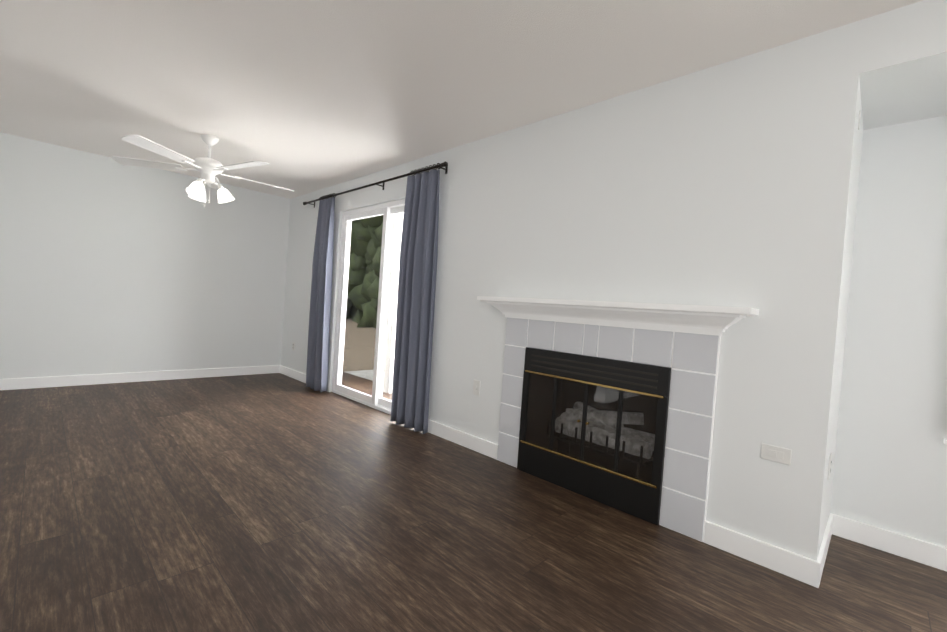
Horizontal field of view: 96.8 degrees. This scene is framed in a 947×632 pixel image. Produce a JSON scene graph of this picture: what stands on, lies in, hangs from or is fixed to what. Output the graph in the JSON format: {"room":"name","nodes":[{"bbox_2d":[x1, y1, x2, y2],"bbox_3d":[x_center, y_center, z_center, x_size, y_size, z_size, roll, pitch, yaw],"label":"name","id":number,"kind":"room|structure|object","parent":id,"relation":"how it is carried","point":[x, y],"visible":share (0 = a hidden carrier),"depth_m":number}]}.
{"room":"living room","nodes":[
{"label":"living room","id":0,"kind":"room"},
{"bbox_2d":[0,132,289,378],"bbox_3d":[-5.303,-0.546,3.293,0.150,2.450,7.470,5,2,44],"label":"wall","id":1,"kind":"structure","parent":0,"point":[108,265],"depth_m":4.68},
{"bbox_2d":[0,365,279,389],"bbox_3d":[-5.271,0.629,3.314,0.016,0.110,7.320,5,2,44],"label":"baseboard","id":2,"kind":"structure","parent":1,"relation":"attached to","point":[91,379],"depth_m":4.73},
{"bbox_2d":[0,0,922,198],"bbox_3d":[-0.896,-1.444,-0.343,11.400,0.100,8.310,5,2,44],"label":"ceiling","id":3,"kind":"structure","parent":0,"point":[302,97],"depth_m":2.44},
{"bbox_2d":[112,134,293,206],"bbox_3d":[-2.306,-1.266,3.755,1.422,0.623,1.369,5,2,44],"label":"ceiling fan","id":4,"kind":"object","parent":3,"relation":"hanging from","point":[208,168],"visible":1,"depth_m":3.62},
{"bbox_2d":[0,371,946,631],"bbox_3d":[-1.071,1.099,-0.289,11.400,0.100,8.310,5,2,44],"label":"floor","id":5,"kind":"structure","parent":0,"point":[274,502],"depth_m":1.97},
{"bbox_2d":[477,296,758,541],"bbox_3d":[0.818,0.515,2.717,1.698,1.196,0.644,5,2,44],"label":"fireplace","id":6,"kind":"object","parent":5,"relation":"on","point":[611,404],"visible":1,"depth_m":2.50},
{"bbox_2d":[281,19,863,560],"bbox_3d":[-0.540,-0.233,3.976,6.060,2.450,0.150,5,2,44],"label":"wall","id":7,"kind":"structure","parent":0,"point":[729,183],"depth_m":2.22},
{"bbox_2d":[280,365,305,382],"bbox_3d":[-2.228,0.792,5.447,1.370,0.110,0.016,5,2,44],"label":"baseboard","id":8,"kind":"structure","parent":7,"relation":"attached to","point":[289,372],"depth_m":5.60},
{"bbox_2d":[303,161,447,207],"bbox_3d":[-1.184,-1.346,4.476,2.744,0.080,0.096,5,2,44],"label":"curtain rod","id":9,"kind":"object","parent":7,"relation":"attached to","point":[444,164],"visible":1,"depth_m":4.15},
{"bbox_2d":[306,193,335,391],"bbox_3d":[-1.796,-0.281,4.984,0.424,2.300,0.139,5,2,44],"label":"curtain","id":10,"kind":"object","parent":9,"relation":"hanging from","point":[319,332],"visible":0.94,"depth_m":4.91},
{"bbox_2d":[390,163,440,433],"bbox_3d":[-0.493,-0.165,3.720,0.488,2.300,0.137,5,2,44],"label":"curtain","id":11,"kind":"object","parent":9,"relation":"hanging from","point":[414,323],"visible":0.94,"depth_m":3.69},
{"bbox_2d":[332,191,439,414],"bbox_3d":[-0.949,-0.103,4.358,1.754,2.117,0.120,5,2,44],"label":"sliding door","id":12,"kind":"structure","parent":7,"relation":"in","point":[388,211],"depth_m":4.40},
{"bbox_2d":[428,419,497,459],"bbox_3d":[-0.113,0.981,3.393,0.818,0.110,0.016,5,2,44],"label":"baseboard","id":13,"kind":"structure","parent":7,"relation":"attached to","point":[485,447],"depth_m":3.34},
{"bbox_2d":[473,380,480,395],"bbox_3d":[0.022,0.560,3.283,0.072,0.115,0.012,5,2,44],"label":"outlet","id":14,"kind":"object","parent":7,"relation":"attached to","point":[476,387],"visible":1,"depth_m":3.28},
{"bbox_2d":[704,521,807,583],"bbox_3d":[1.335,1.111,1.987,0.438,0.110,0.016,5,2,44],"label":"baseboard","id":15,"kind":"structure","parent":7,"relation":"attached to","point":[804,569],"depth_m":1.97},
{"bbox_2d":[760,443,791,464],"bbox_3d":[1.400,0.640,1.948,0.115,0.072,0.010,5,2,44],"label":"outlet","id":16,"kind":"object","parent":7,"relation":"attached to","point":[776,454],"visible":1,"depth_m":1.95},
{"bbox_2d":[820,93,863,546],"bbox_3d":[1.867,-0.031,2.223,0.150,2.450,0.690,5,2,44],"label":"wall","id":17,"kind":"structure","parent":0,"point":[844,306],"depth_m":2.10},
{"bbox_2d":[808,513,839,587],"bbox_3d":[1.726,1.136,2.066,0.016,0.110,0.676,5,2,44],"label":"baseboard","id":18,"kind":"structure","parent":17,"relation":"attached to","point":[815,568],"depth_m":1.90},
{"bbox_2d":[827,453,831,479],"bbox_3d":[1.707,0.720,2.013,0.008,0.115,0.072,5,2,44],"label":"outlet","id":19,"kind":"object","parent":17,"relation":"attached to","point":[829,465],"visible":1,"depth_m":1.99},
{"bbox_2d":[830,115,946,547],"bbox_3d":[4.012,0.268,0.511,5.340,2.220,0.150,5,2,44],"label":"wall","id":20,"kind":"structure","parent":0,"point":[890,468],"depth_m":2.17},
{"bbox_2d":[836,516,946,570],"bbox_3d":[3.829,1.313,0.526,5.190,0.110,0.016,5,2,44],"label":"baseboard","id":21,"kind":"structure","parent":20,"relation":"attached to","point":[930,554],"depth_m":2.15},
{"bbox_2d":[859,0,946,129],"bbox_3d":[3.857,-0.965,0.237,5.340,0.230,0.840,5,2,44],"label":"header beam","id":22,"kind":"structure","parent":0,"point":[903,69],"depth_m":1.77},
{"bbox_3d":[28.641,1.407,28.970,140.000,2.350,75.000,5,2,44],"label":"lawn","id":23,"kind":"structure","parent":0,"visible":0},
{"bbox_2d":[343,319,386,371],"bbox_3d":[-2.817,0.478,9.723,15.600,0.593,4.950,5,2,44],"label":"ground","id":24,"kind":"structure","parent":23,"relation":"on","point":[363,359],"depth_m":9.01},
{"bbox_2d":[346,215,393,327],"bbox_3d":[-1.774,-1.522,11.364,15.340,4.808,2.208,5,2,44],"label":"hedge","id":25,"kind":"object","parent":23,"relation":"on","point":[361,262],"depth_m":11.84},
{"bbox_2d":[346,213,403,393],"bbox_3d":[-0.758,-0.203,5.236,3.500,2.535,1.340,5,2,44],"label":"patio","id":26,"kind":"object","parent":23,"relation":"on","point":[391,326],"depth_m":5.09}
]}

